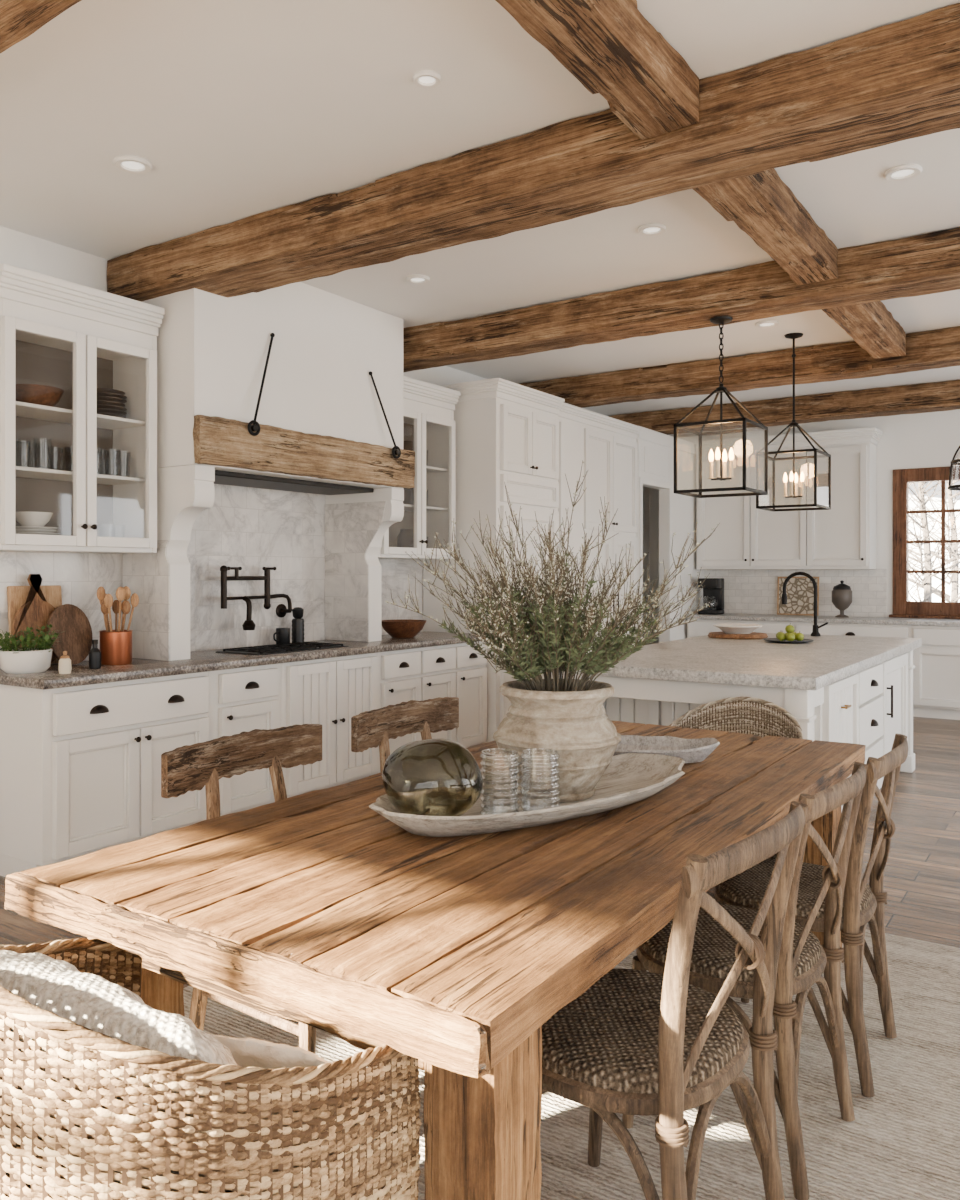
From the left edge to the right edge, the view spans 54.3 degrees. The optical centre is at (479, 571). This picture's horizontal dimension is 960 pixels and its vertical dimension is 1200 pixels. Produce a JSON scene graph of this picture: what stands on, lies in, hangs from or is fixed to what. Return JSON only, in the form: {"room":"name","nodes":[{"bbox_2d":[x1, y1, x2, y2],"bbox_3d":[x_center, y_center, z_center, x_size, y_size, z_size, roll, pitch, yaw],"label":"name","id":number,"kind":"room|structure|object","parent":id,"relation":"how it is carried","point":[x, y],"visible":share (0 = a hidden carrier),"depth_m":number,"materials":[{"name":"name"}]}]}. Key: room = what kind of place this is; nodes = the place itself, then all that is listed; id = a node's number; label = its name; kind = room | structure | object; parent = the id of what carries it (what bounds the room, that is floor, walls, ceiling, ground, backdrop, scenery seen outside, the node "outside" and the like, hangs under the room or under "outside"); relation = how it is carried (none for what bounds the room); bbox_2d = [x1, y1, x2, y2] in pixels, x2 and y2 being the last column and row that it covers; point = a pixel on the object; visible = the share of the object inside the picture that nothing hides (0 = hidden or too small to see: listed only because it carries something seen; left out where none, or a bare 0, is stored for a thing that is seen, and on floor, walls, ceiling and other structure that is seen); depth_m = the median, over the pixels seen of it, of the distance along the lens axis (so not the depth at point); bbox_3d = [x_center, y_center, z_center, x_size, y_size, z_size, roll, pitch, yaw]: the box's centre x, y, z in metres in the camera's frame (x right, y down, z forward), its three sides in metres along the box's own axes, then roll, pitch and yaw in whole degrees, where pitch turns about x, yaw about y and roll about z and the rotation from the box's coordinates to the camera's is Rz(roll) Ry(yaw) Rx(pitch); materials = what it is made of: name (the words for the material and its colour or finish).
{"room":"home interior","nodes":[
{"label":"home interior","id":0,"kind":"room"},
{"bbox_2d":[0,226,648,660],"bbox_3d":[-1.521,-0.150,5.958,0.120,3.100,12.890,0,0,34],"label":"wall","id":1,"kind":"structure","parent":0,"point":[18,249],"depth_m":4.93,"materials":[{"name":"paint"}]},
{"bbox_2d":[0,263,164,553],"bbox_3d":[-2.058,-0.740,4.643,0.418,1.280,0.865,0,0,34],"label":"upper cabinet","id":2,"kind":"object","parent":1,"relation":"attached to","point":[76,339],"visible":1,"depth_m":4.69,"materials":[{"name":"paint"}]},
{"bbox_2d":[15,384,63,406],"bbox_3d":[-2.167,-0.841,4.557,0.260,0.100,0.260,0,0,34],"label":"bowl","id":3,"kind":"object","parent":2,"relation":"on","point":[45,395],"visible":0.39,"depth_m":4.47,"materials":[{"name":"brown wood"}]},
{"bbox_2d":[15,401,144,429],"bbox_3d":[-2.093,-0.781,4.666,0.306,0.018,0.803,0,0,34],"label":"shelf","id":4,"kind":"object","parent":2,"relation":"attached to","point":[25,412],"depth_m":4.71,"materials":[{"name":"paint"}]},
{"bbox_2d":[15,466,144,484],"bbox_3d":[-2.093,-0.481,4.666,0.306,0.018,0.803,0,0,34],"label":"shelf","id":5,"kind":"object","parent":2,"relation":"attached to","point":[22,474],"depth_m":4.72,"materials":[{"name":"paint"}]},
{"bbox_3d":[-2.172,-0.149,4.542,0.232,0.024,0.232,0,0,34],"label":"plate","id":6,"kind":"object","parent":2,"relation":"on","visible":0},
{"bbox_3d":[-2.168,-0.163,4.540,0.232,0.024,0.232,0,0,34],"label":"plate","id":7,"kind":"object","parent":6,"relation":"on","visible":0},
{"bbox_2d":[15,532,58,534],"bbox_3d":[-2.170,-0.177,4.545,0.232,0.024,0.232,0,0,34],"label":"plate","id":8,"kind":"object","parent":7,"relation":"on","point":[41,533],"visible":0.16,"depth_m":4.45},
{"bbox_2d":[15,529,56,532],"bbox_3d":[-2.177,-0.191,4.541,0.232,0.024,0.232,0,0,34],"label":"plate","id":9,"kind":"object","parent":8,"relation":"on","point":[16,530],"visible":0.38,"depth_m":4.45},
{"bbox_2d":[15,526,58,529],"bbox_3d":[-2.168,-0.205,4.540,0.232,0.024,0.232,0,0,34],"label":"plate","id":10,"kind":"object","parent":9,"relation":"on","point":[16,527],"visible":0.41,"depth_m":4.45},
{"bbox_2d":[15,512,52,526],"bbox_3d":[-2.172,-0.251,4.542,0.180,0.075,0.180,0,0,34],"label":"bowl","id":11,"kind":"object","parent":10,"relation":"on","point":[23,518],"visible":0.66,"depth_m":4.49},
{"bbox_2d":[0,552,421,667],"bbox_3d":[-1.451,0.175,5.948,0.008,0.590,3.570,0,0,34],"label":"backsplash","id":12,"kind":"structure","parent":1,"relation":"attached to","point":[79,576],"depth_m":5.00,"materials":[{"name":"stone"}]},
{"bbox_2d":[220,565,291,629],"bbox_3d":[-1.373,0.157,5.855,0.123,0.395,0.669,0,0,23],"label":"pot filler","id":13,"kind":"object","parent":1,"relation":"attached to","point":[281,610],"visible":1,"depth_m":5.71,"materials":[{"name":"black metal"}]},
{"bbox_2d":[187,484,325,650],"bbox_3d":[-1.486,-0.058,5.881,0.006,1.055,1.540,0,0,34],"label":"backsplash","id":14,"kind":"structure","parent":1,"relation":"attached to","point":[251,529],"depth_m":5.95,"materials":[{"name":"stone"}]},
{"bbox_2d":[123,282,415,660],"bbox_3d":[-1.198,-0.615,5.719,0.650,2.167,1.817,0,0,34],"label":"range hood","id":15,"kind":"object","parent":1,"relation":"attached to","point":[324,430],"visible":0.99,"depth_m":5.33,"materials":[{"name":"paint"}]},
{"bbox_2d":[248,333,274,435],"bbox_3d":[-1.197,-1.042,5.152,0.038,0.611,0.264,0,0,17],"label":"iron hook","id":16,"kind":"object","parent":15,"relation":"attached to","point":[255,427],"visible":1,"depth_m":5.10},
{"bbox_2d":[369,371,400,458],"bbox_3d":[-0.609,-1.010,6.039,0.246,0.546,0.039,0,0,-39],"label":"iron hook","id":17,"kind":"object","parent":15,"relation":"attached to","point":[396,450],"visible":1,"depth_m":6.05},
{"bbox_2d":[378,376,460,558],"bbox_3d":[-0.568,-0.740,6.889,0.418,1.280,0.905,0,0,34],"label":"upper cabinet","id":18,"kind":"object","parent":1,"relation":"attached to","point":[428,408],"visible":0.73,"depth_m":7.10,"materials":[{"name":"paint"}]},
{"bbox_2d":[397,529,413,547],"bbox_3d":[-0.544,-0.227,6.960,0.150,0.180,0.148,0,0,34],"label":"jar","id":19,"kind":"object","parent":18,"relation":"on","point":[405,538],"visible":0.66,"depth_m":6.90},
{"bbox_2d":[403,488,413,504],"bbox_3d":[-0.544,-0.581,6.960,0.150,0.180,0.148,0,0,34],"label":"jar","id":20,"kind":"object","parent":18,"relation":"on","point":[408,493],"visible":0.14,"depth_m":6.89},
{"bbox_2d":[404,504,447,511],"bbox_3d":[-0.603,-0.481,6.912,0.306,0.018,0.843,0,0,34],"label":"shelf","id":21,"kind":"object","parent":18,"relation":"attached to","point":[407,507],"depth_m":7.17,"materials":[{"name":"paint"}]},
{"bbox_2d":[636,426,704,642],"bbox_3d":[1.807,-0.025,10.221,0.695,2.850,1.864,0,0,34],"label":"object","id":22,"kind":"structure","parent":1,"relation":"in","point":[677,512],"depth_m":9.96,"materials":[{"name":"paint"}]},
{"bbox_2d":[0,0,959,415],"bbox_3d":[1.738,-1.750,3.797,7.940,0.100,12.890,0,0,34],"label":"ceiling","id":23,"kind":"structure","parent":0,"point":[238,109],"depth_m":3.74,"materials":[{"name":"paint"}]},
{"bbox_2d":[0,0,91,50],"bbox_3d":[0.171,-1.583,1.436,7.692,0.241,0.357,0,0,34],"label":"ceiling beam","id":24,"kind":"structure","parent":23,"relation":"attached to","point":[19,19],"depth_m":2.46,"materials":[{"name":"brown wood"}]},
{"bbox_2d":[113,155,152,173],"bbox_3d":[-1.442,-1.692,3.886,0.156,0.016,0.156,0,0,34],"label":"recessed light","id":25,"kind":"object","parent":23,"relation":"in","point":[126,163],"visible":1,"depth_m":3.88,"materials":[{"name":"paint"}]},
{"bbox_2d":[406,274,429,283],"bbox_3d":[-0.358,-1.692,5.407,0.140,0.016,0.140,0,0,34],"label":"recessed light","id":26,"kind":"object","parent":23,"relation":"in","point":[416,278],"visible":1,"depth_m":5.39,"materials":[{"name":"paint"}]},
{"bbox_2d":[412,70,440,87],"bbox_3d":[-0.182,-1.692,3.211,0.100,0.016,0.100,0,0,34],"label":"recessed light","id":27,"kind":"object","parent":23,"relation":"in","point":[422,78],"visible":1,"depth_m":3.21,"materials":[{"name":"paint"}]},
{"bbox_2d":[106,1,959,300],"bbox_3d":[1.272,-1.583,3.093,7.690,0.241,0.375,0,0,34],"label":"ceiling beam","id":28,"kind":"structure","parent":23,"relation":"attached to","point":[898,79],"depth_m":3.51,"materials":[{"name":"brown wood"}]},
{"bbox_2d":[492,0,697,139],"bbox_3d":[0.220,-1.612,2.595,0.228,0.176,1.615,0,0,34],"label":"ceiling beam","id":29,"kind":"structure","parent":23,"relation":"attached to","point":[609,47],"depth_m":2.82,"materials":[{"name":"brown wood"}]},
{"bbox_2d":[638,223,665,235],"bbox_3d":[0.850,-1.692,4.621,0.140,0.016,0.140,0,0,34],"label":"recessed light","id":30,"kind":"object","parent":23,"relation":"in","point":[650,229],"visible":1,"depth_m":4.61,"materials":[{"name":"paint"}]},
{"bbox_2d":[403,227,959,371],"bbox_3d":[2.383,-1.584,4.768,7.683,0.239,0.334,0,0,34],"label":"ceiling beam","id":31,"kind":"structure","parent":23,"relation":"attached to","point":[928,263],"depth_m":5.39,"materials":[{"name":"brown wood"}]},
{"bbox_2d":[674,316,767,497],"bbox_3d":[1.399,-0.959,5.420,0.417,1.014,0.417,0,0,34],"label":"lantern","id":32,"kind":"object","parent":31,"relation":"hanging from","point":[719,320],"visible":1,"depth_m":5.41,"materials":[{"name":"black metal"}]},
{"bbox_2d":[708,449,713,478],"bbox_3d":[1.349,-0.631,5.453,0.036,0.175,0.036,0,0,34],"label":"candle","id":33,"kind":"object","parent":32,"relation":"on","point":[711,456],"depth_m":5.44,"materials":[{"name":"white wax"}]},
{"bbox_2d":[715,447,720,477],"bbox_3d":[1.365,-0.631,5.370,0.036,0.175,0.036,0,0,34],"label":"candle","id":34,"kind":"object","parent":32,"relation":"on","point":[717,454],"depth_m":5.36,"materials":[{"name":"white wax"}]},
{"bbox_2d":[728,447,734,477],"bbox_3d":[1.448,-0.631,5.387,0.036,0.175,0.036,0,0,34],"label":"candle","id":35,"kind":"object","parent":32,"relation":"on","point":[731,454],"depth_m":5.38,"materials":[{"name":"white wax"}]},
{"bbox_2d":[520,328,959,407],"bbox_3d":[3.521,-1.582,6.484,7.682,0.242,0.317,0,0,34],"label":"ceiling beam","id":36,"kind":"structure","parent":23,"relation":"attached to","point":[933,349],"depth_m":7.26,"materials":[{"name":"brown wood"}]},
{"bbox_2d":[696,170,837,285],"bbox_3d":[1.333,-1.614,4.269,0.229,0.176,1.641,0,0,34],"label":"ceiling beam","id":37,"kind":"structure","parent":23,"relation":"attached to","point":[762,205],"depth_m":4.17,"materials":[{"name":"brown wood"}]},
{"bbox_2d":[609,380,959,433],"bbox_3d":[4.620,-1.583,8.142,7.686,0.243,0.295,0,0,34],"label":"ceiling beam","id":38,"kind":"structure","parent":23,"relation":"attached to","point":[945,395],"depth_m":8.91,"materials":[{"name":"brown wood"}]},
{"bbox_2d":[756,333,830,511],"bbox_3d":[2.250,-1.076,6.704,0.417,1.248,0.417,0,0,34],"label":"lantern","id":39,"kind":"object","parent":23,"relation":"hanging from","point":[793,477],"visible":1,"depth_m":6.70,"materials":[{"name":"black metal"}]},
{"bbox_2d":[822,301,905,358],"bbox_3d":[2.456,-1.613,5.964,0.233,0.180,1.724,0,0,34],"label":"ceiling beam","id":40,"kind":"structure","parent":23,"relation":"attached to","point":[874,329],"depth_m":5.97,"materials":[{"name":"brown wood"}]},
{"bbox_2d":[884,164,921,180],"bbox_3d":[1.793,-1.692,3.964,0.150,0.016,0.150,0,0,34],"label":"recessed light","id":41,"kind":"object","parent":23,"relation":"in","point":[903,172],"visible":1,"depth_m":3.95,"materials":[{"name":"paint"}]},
{"bbox_2d":[948,446,959,490],"bbox_3d":[2.943,-1.095,5.488,0.356,1.209,0.356,0,0,34],"label":"lantern","id":42,"kind":"object","parent":23,"relation":"hanging from","point":[953,462],"visible":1,"depth_m":5.56,"materials":[{"name":"black metal"}]},
{"bbox_2d":[0,717,959,987],"bbox_3d":[1.738,1.450,3.797,7.940,0.100,12.890,0,0,34],"label":"floor","id":43,"kind":"structure","parent":0,"point":[921,884],"depth_m":4.62,"materials":[{"name":"brown wood"}]},
{"bbox_2d":[0,671,208,876],"bbox_3d":[-1.898,0.958,4.654,0.673,0.885,0.920,0,0,34],"label":"base cabinet","id":44,"kind":"object","parent":43,"relation":"on","point":[80,766],"visible":0.93,"depth_m":4.31,"materials":[{"name":"paint"}]},
{"bbox_2d":[0,631,483,689],"bbox_3d":[-1.175,0.491,5.750,0.654,0.043,3.605,0,0,34],"label":"countertop","id":45,"kind":"structure","parent":44,"relation":"on","point":[205,660],"depth_m":4.91,"materials":[{"name":"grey stone"}]},
{"bbox_2d":[0,648,52,673],"bbox_3d":[-2.141,0.417,4.407,0.230,0.105,0.230,0,0,34],"label":"planter","id":46,"kind":"object","parent":45,"relation":"on","point":[12,662],"visible":0.87,"depth_m":4.32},
{"bbox_2d":[0,624,61,651],"bbox_3d":[-2.155,0.332,4.410,0.321,0.166,0.318,0,0,34],"label":"herb plant","id":47,"kind":"object","parent":46,"relation":"in","point":[43,641],"visible":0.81,"depth_m":4.40,"materials":[{"name":"green plant"}]},
{"bbox_2d":[11,574,55,662],"bbox_3d":[-2.205,0.240,4.660,0.075,0.459,0.269,0,0,34],"label":"cutting board","id":48,"kind":"object","parent":45,"relation":"on","point":[36,611],"visible":0.52,"depth_m":4.64,"materials":[{"name":"brown wood"}]},
{"bbox_2d":[7,585,61,663],"bbox_3d":[-2.234,0.269,4.709,0.057,0.400,0.280,0,0,34],"label":"cutting board","id":49,"kind":"object","parent":45,"relation":"on","point":[17,596],"visible":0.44,"depth_m":4.65,"materials":[{"name":"brown wood"}]},
{"bbox_2d":[58,651,71,673],"bbox_3d":[-1.924,0.418,4.336,0.056,0.104,0.055,0,0,34],"label":"jar","id":50,"kind":"object","parent":45,"relation":"on","point":[65,667],"visible":1,"depth_m":4.32,"materials":[{"name":"white ceramic"}]},
{"bbox_2d":[46,604,92,664],"bbox_3d":[-2.079,0.316,4.738,0.081,0.308,0.240,0,0,34],"label":"cutting board","id":51,"kind":"object","parent":45,"relation":"on","point":[75,638],"visible":0.82,"depth_m":4.73,"materials":[{"name":"brown wood"}]},
{"bbox_2d":[89,640,100,668],"bbox_3d":[-1.875,0.400,4.554,0.056,0.140,0.056,0,0,34],"label":"oil bottle","id":52,"kind":"object","parent":45,"relation":"on","point":[94,653],"visible":1,"depth_m":4.54,"materials":[{"name":"black glass"}]},
{"bbox_2d":[99,630,132,664],"bbox_3d":[-1.864,0.385,4.788,0.164,0.170,0.164,0,0,34],"label":"utensil crock","id":53,"kind":"object","parent":45,"relation":"on","point":[115,646],"visible":0.93,"depth_m":4.72,"materials":[{"name":"orange metal"}]},
{"bbox_2d":[104,594,112,630],"bbox_3d":[-1.862,0.282,4.721,0.030,0.348,0.094,0,0,9],"label":"wooden spoon","id":54,"kind":"object","parent":53,"relation":"in","point":[108,601],"visible":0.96,"depth_m":4.70,"materials":[{"name":"brown wood"}]},
{"bbox_2d":[116,586,125,630],"bbox_3d":[-1.832,0.264,4.742,0.078,0.383,0.050,0,0,34],"label":"wooden spoon","id":55,"kind":"object","parent":53,"relation":"in","point":[120,592],"visible":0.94,"depth_m":4.73,"materials":[{"name":"brown wood"}]},
{"bbox_2d":[273,628,289,643],"bbox_3d":[-1.264,0.415,5.979,0.088,0.110,0.117,0,0,4],"label":"mug","id":56,"kind":"object","parent":45,"relation":"on","point":[282,634],"visible":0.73,"depth_m":5.95,"materials":[{"name":"black ceramic"}]},
{"bbox_2d":[216,642,347,654],"bbox_3d":[-1.187,0.461,5.683,0.360,0.019,0.760,0,0,34],"label":"cooktop","id":57,"kind":"object","parent":45,"relation":"in","point":[299,646],"visible":1,"depth_m":5.59,"materials":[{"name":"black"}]},
{"bbox_2d":[291,607,303,642],"bbox_3d":[-1.191,0.350,6.120,0.084,0.240,0.083,0,0,34],"label":"pepper mill","id":58,"kind":"object","parent":45,"relation":"on","point":[297,625],"visible":0.9,"depth_m":6.09,"materials":[{"name":"black plastic"}]},
{"bbox_2d":[381,619,426,637],"bbox_3d":[-0.553,0.409,6.712,0.340,0.120,0.340,0,0,34],"label":"bowl","id":59,"kind":"object","parent":45,"relation":"on","point":[398,628],"visible":0.98,"depth_m":6.61,"materials":[{"name":"brown wood"}]},
{"bbox_2d":[208,663,281,815],"bbox_3d":[-1.498,0.958,5.256,0.673,0.885,0.525,0,0,34],"label":"base cabinet","id":60,"kind":"object","parent":43,"relation":"on","point":[246,699],"visible":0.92,"depth_m":5.07,"materials":[{"name":"paint"}]},
{"bbox_2d":[282,653,377,797],"bbox_3d":[-1.120,0.958,5.827,0.673,0.885,0.845,0,0,34],"label":"base cabinet","id":61,"kind":"object","parent":43,"relation":"on","point":[328,692],"visible":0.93,"depth_m":5.62,"materials":[{"name":"paint"}]},
{"bbox_2d":[377,641,486,772],"bbox_3d":[-0.532,0.958,6.713,0.673,0.885,1.280,0,0,34],"label":"base cabinet","id":62,"kind":"object","parent":43,"relation":"on","point":[452,670],"visible":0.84,"depth_m":6.59,"materials":[{"name":"paint"}]},
{"bbox_2d":[423,378,564,742],"bbox_3d":[0.114,-0.025,7.607,0.761,2.850,1.035,0,0,34],"label":"pantry cabinet","id":63,"kind":"object","parent":43,"relation":"on","point":[507,432],"visible":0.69,"depth_m":7.23,"materials":[{"name":"paint"}]},
{"bbox_2d":[184,929,959,1199],"bbox_3d":[0.601,1.394,2.037,3.850,0.012,3.660,0,0,34],"label":"rug","id":64,"kind":"object","parent":43,"relation":"on","point":[902,1142],"visible":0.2,"depth_m":2.38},
{"bbox_2d":[0,938,420,1199],"bbox_3d":[-0.551,0.946,1.459,0.774,0.874,0.575,0,0,34],"label":"wicker armchair","id":65,"kind":"object","parent":64,"relation":"on","point":[45,1153],"visible":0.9,"depth_m":1.16,"materials":[{"name":"beige wicker"}]},
{"bbox_2d":[0,950,277,1176],"bbox_3d":[-0.558,0.748,1.421,0.557,0.335,0.269,0,0,27],"label":"throw pillow","id":66,"kind":"object","parent":65,"relation":"on","point":[93,1002],"visible":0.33,"depth_m":1.30,"materials":[{"name":"fabric"}]},
{"bbox_2d":[213,1035,354,1114],"bbox_3d":[-0.298,0.817,1.486,0.238,0.199,0.151,0,0,21],"label":"cushion","id":67,"kind":"object","parent":65,"relation":"on","point":[246,1052],"visible":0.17,"depth_m":1.42,"materials":[{"name":"fabric"}]},
{"bbox_2d":[161,724,321,1053],"bbox_3d":[-0.529,0.931,2.667,0.507,0.908,0.600,0,0,34],"label":"chair","id":68,"kind":"object","parent":64,"relation":"on","point":[186,768],"visible":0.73,"depth_m":2.68,"materials":[{"name":"brown wood"}]},
{"bbox_2d":[351,697,458,771],"bbox_3d":[-0.103,0.931,3.308,0.507,0.908,0.600,0,0,34],"label":"chair","id":69,"kind":"object","parent":64,"relation":"on","point":[373,728],"visible":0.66,"depth_m":3.39,"materials":[{"name":"brown wood"}]},
{"bbox_2d":[4,721,865,1199],"bbox_3d":[0.215,1.011,2.731,1.213,0.750,2.618,0,0,34],"label":"dining table","id":70,"kind":"object","parent":64,"relation":"on","point":[453,955],"visible":0.7,"depth_m":1.81,"materials":[{"name":"brown wood"}]},
{"bbox_2d":[369,753,684,836],"bbox_3d":[0.171,0.600,2.544,1.054,0.076,0.435,0,0,-38],"label":"dough bowl","id":71,"kind":"object","parent":70,"relation":"on","point":[630,778],"visible":0.72,"depth_m":2.48,"materials":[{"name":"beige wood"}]},
{"bbox_2d":[382,739,482,815],"bbox_3d":[-0.115,0.513,2.298,0.248,0.209,0.244,0,0,34],"label":"glass orb","id":72,"kind":"object","parent":71,"relation":"in","point":[428,777],"visible":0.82,"depth_m":2.21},
{"bbox_2d":[480,748,519,814],"bbox_3d":[0.051,0.537,2.382,0.102,0.160,0.102,0,0,34],"label":"tumbler","id":73,"kind":"object","parent":71,"relation":"in","point":[496,809],"visible":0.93,"depth_m":2.37,"materials":[{"name":"clear glass"}]},
{"bbox_2d":[520,748,559,811],"bbox_3d":[0.153,0.537,2.382,0.102,0.160,0.102,0,0,34],"label":"tumbler","id":74,"kind":"object","parent":71,"relation":"in","point":[523,753],"visible":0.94,"depth_m":2.37,"materials":[{"name":"clear glass"}]},
{"bbox_2d":[493,679,620,801],"bbox_3d":[0.214,0.466,2.606,0.356,0.303,0.356,0,0,34],"label":"clay vase","id":75,"kind":"object","parent":71,"relation":"in","point":[575,724],"visible":0.9,"depth_m":2.48,"materials":[{"name":"ceramic"}]},
{"bbox_2d":[385,461,719,690],"bbox_3d":[0.259,0.136,2.592,0.938,0.916,0.803,0,0,-23],"label":"arrangement","id":76,"kind":"object","parent":75,"relation":"in","point":[539,635],"visible":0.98,"depth_m":2.50,"materials":[{"name":"green plant"}]},
{"bbox_2d":[613,735,719,762],"bbox_3d":[0.533,0.603,3.217,0.566,0.070,0.290,0,0,14],"label":"dough bowl","id":77,"kind":"object","parent":70,"relation":"on","point":[689,750],"visible":0.49,"depth_m":3.25,"materials":[{"name":"grey wood"}]},
{"bbox_2d":[540,800,808,1199],"bbox_3d":[0.335,0.927,1.878,0.547,0.922,0.551,0,0,39],"label":"chair","id":78,"kind":"object","parent":64,"relation":"on","point":[634,1042],"visible":0.94,"depth_m":1.74,"materials":[{"name":"wicker"}]},
{"bbox_2d":[669,696,802,858],"bbox_3d":[1.078,0.975,4.040,0.619,0.818,0.518,0,0,34],"label":"wicker armchair","id":79,"kind":"object","parent":64,"relation":"on","point":[722,715],"visible":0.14,"depth_m":4.25,"materials":[{"name":"beige wicker"}]},
{"bbox_2d":[622,761,868,1199],"bbox_3d":[0.662,0.931,2.327,0.539,0.913,0.505,0,0,37],"label":"chair","id":80,"kind":"object","parent":64,"relation":"on","point":[802,961],"visible":0.7,"depth_m":2.19,"materials":[{"name":"wicker"}]},
{"bbox_2d":[714,733,907,1097],"bbox_3d":[0.959,0.931,2.728,0.538,0.913,0.505,0,0,33],"label":"chair","id":81,"kind":"object","parent":64,"relation":"on","point":[863,903],"visible":0.73,"depth_m":2.58,"materials":[{"name":"wicker"}]},
{"bbox_2d":[558,403,641,653],"bbox_3d":[0.846,-0.015,8.739,0.731,2.830,1.658,0,0,34],"label":"pantry cabinet","id":82,"kind":"object","parent":43,"relation":"on","point":[607,446],"visible":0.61,"depth_m":8.56,"materials":[{"name":"paint"}]},
{"bbox_2d":[561,650,914,812],"bbox_3d":[1.740,0.965,5.769,1.348,0.870,2.884,0,0,34],"label":"kitchen island","id":83,"kind":"object","parent":43,"relation":"on","point":[868,707],"visible":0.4,"depth_m":5.00,"materials":[{"name":"paint"}]},
{"bbox_2d":[551,633,921,689],"bbox_3d":[1.730,0.499,5.776,1.400,0.058,2.960,0,0,34],"label":"island countertop","id":84,"kind":"structure","parent":83,"relation":"on","point":[826,660],"depth_m":5.02,"materials":[{"name":"stone"}]},
{"bbox_2d":[708,632,767,638],"bbox_3d":[1.850,0.455,6.716,0.420,0.030,0.420,0,0,34],"label":"serving board","id":85,"kind":"object","parent":84,"relation":"on","point":[720,635],"visible":0.79,"depth_m":6.58,"materials":[{"name":"brown wood"}]},
{"bbox_2d":[713,624,761,633],"bbox_3d":[1.850,0.410,6.716,0.340,0.058,0.340,0,0,34],"label":"serving dish","id":86,"kind":"object","parent":85,"relation":"on","point":[726,628],"visible":1,"depth_m":6.62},
{"bbox_2d":[781,572,827,635],"bbox_3d":[2.399,0.234,6.902,0.335,0.473,0.069,0,0,32],"label":"tap","id":87,"kind":"object","parent":84,"relation":"on","point":[815,631],"visible":1,"depth_m":6.86,"materials":[{"name":"black metal"}]},
{"bbox_2d":[687,619,794,637],"bbox_3d":[2.913,0.958,10.183,1.160,0.885,0.688,0,0,34],"label":"base cabinet","id":88,"kind":"object","parent":43,"relation":"on","point":[701,627],"visible":0.04,"depth_m":10.03,"materials":[{"name":"paint"}]},
{"bbox_2d":[686,613,959,626],"bbox_3d":[4.311,0.491,9.269,4.520,0.043,0.665,0,0,34],"label":"countertop","id":89,"kind":"structure","parent":88,"relation":"on","point":[726,616],"depth_m":9.45,"materials":[{"name":"stone"}]},
{"bbox_2d":[698,578,723,614],"bbox_3d":[2.576,0.270,10.417,0.222,0.400,0.250,0,0,34],"label":"coffee maker","id":90,"kind":"object","parent":89,"relation":"on","point":[713,589],"visible":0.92,"depth_m":10.40,"materials":[{"name":"black plastic"}]},
{"bbox_2d":[777,577,818,615],"bbox_3d":[3.461,0.261,10.180,0.440,0.420,0.053,0,0,34],"label":"picture frame","id":91,"kind":"object","parent":89,"relation":"on","point":[799,590],"visible":0.91,"depth_m":10.18,"materials":[{"name":"brown wood"}]},
{"bbox_2d":[832,580,851,617],"bbox_3d":[3.752,0.278,9.691,0.200,0.385,0.200,0,0,34],"label":"urn","id":92,"kind":"object","parent":89,"relation":"on","point":[841,593],"visible":1,"depth_m":9.62,"materials":[{"name":"grey ceramic"}]},
{"bbox_2d":[795,622,910,637],"bbox_3d":[3.855,0.958,9.558,1.100,0.885,0.688,0,0,34],"label":"base cabinet","id":93,"kind":"object","parent":43,"relation":"on","point":[842,629],"visible":0.15,"depth_m":9.26,"materials":[{"name":"paint"}]},
{"bbox_2d":[911,625,959,719],"bbox_3d":[4.771,0.958,8.950,1.100,0.885,0.688,0,0,34],"label":"base cabinet","id":94,"kind":"object","parent":43,"relation":"on","point":[936,672],"visible":0.88,"depth_m":8.89,"materials":[{"name":"paint"}]},
{"bbox_2d":[649,410,959,643],"bbox_3d":[5.267,-0.150,9.118,7.700,3.100,0.120,0,0,34],"label":"wall","id":95,"kind":"structure","parent":0,"point":[923,440],"depth_m":9.73,"materials":[{"name":"paint"}]},
{"bbox_2d":[694,427,882,568],"bbox_3d":[3.296,-0.745,10.096,1.895,1.430,0.408,0,0,34],"label":"upper cabinet","id":96,"kind":"object","parent":95,"relation":"attached to","point":[843,536],"visible":0.9,"depth_m":9.89,"materials":[{"name":"paint"}]},
{"bbox_2d":[707,568,886,616],"bbox_3d":[3.427,0.215,10.261,1.930,0.510,0.008,0,0,34],"label":"backsplash","id":97,"kind":"structure","parent":95,"relation":"attached to","point":[746,591],"depth_m":10.10,"materials":[{"name":"stone"}]},
{"bbox_2d":[889,466,959,618],"bbox_3d":[4.820,-0.295,9.367,1.320,1.530,0.160,0,0,34],"label":"window","id":98,"kind":"structure","parent":95,"relation":"in","point":[902,607],"depth_m":9.59,"materials":[{"name":"brown wood"}]},
{"bbox_2d":[909,495,959,601],"bbox_3d":[15.842,-0.778,31.127,40.000,4.957,18.606,0,0,34],"label":"snow","id":99,"kind":"structure","parent":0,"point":[936,582],"depth_m":27.96,"materials":[{"name":"snow"}]},
{"label":"outside","id":100,"kind":"structure","parent":0,"visible":0},
{"bbox_3d":[12.878,1.725,24.847,26.000,0.050,34.350,0,0,34],"label":"trim","id":101,"kind":"structure","parent":100,"visible":0},
{"bbox_2d":[909,481,959,601],"bbox_3d":[6.085,-0.902,13.325,2.665,5.213,2.751,0,0,4],"label":"bare tree","id":102,"kind":"object","parent":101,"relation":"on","point":[928,564],"visible":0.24,"depth_m":13.18,"materials":[{"name":"plant"}]},
{"bbox_2d":[909,480,959,601],"bbox_3d":[7.549,-1.056,15.095,2.798,5.519,2.684,0,0,34],"label":"bare tree","id":103,"kind":"object","parent":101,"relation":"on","point":[954,578],"visible":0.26,"depth_m":15.24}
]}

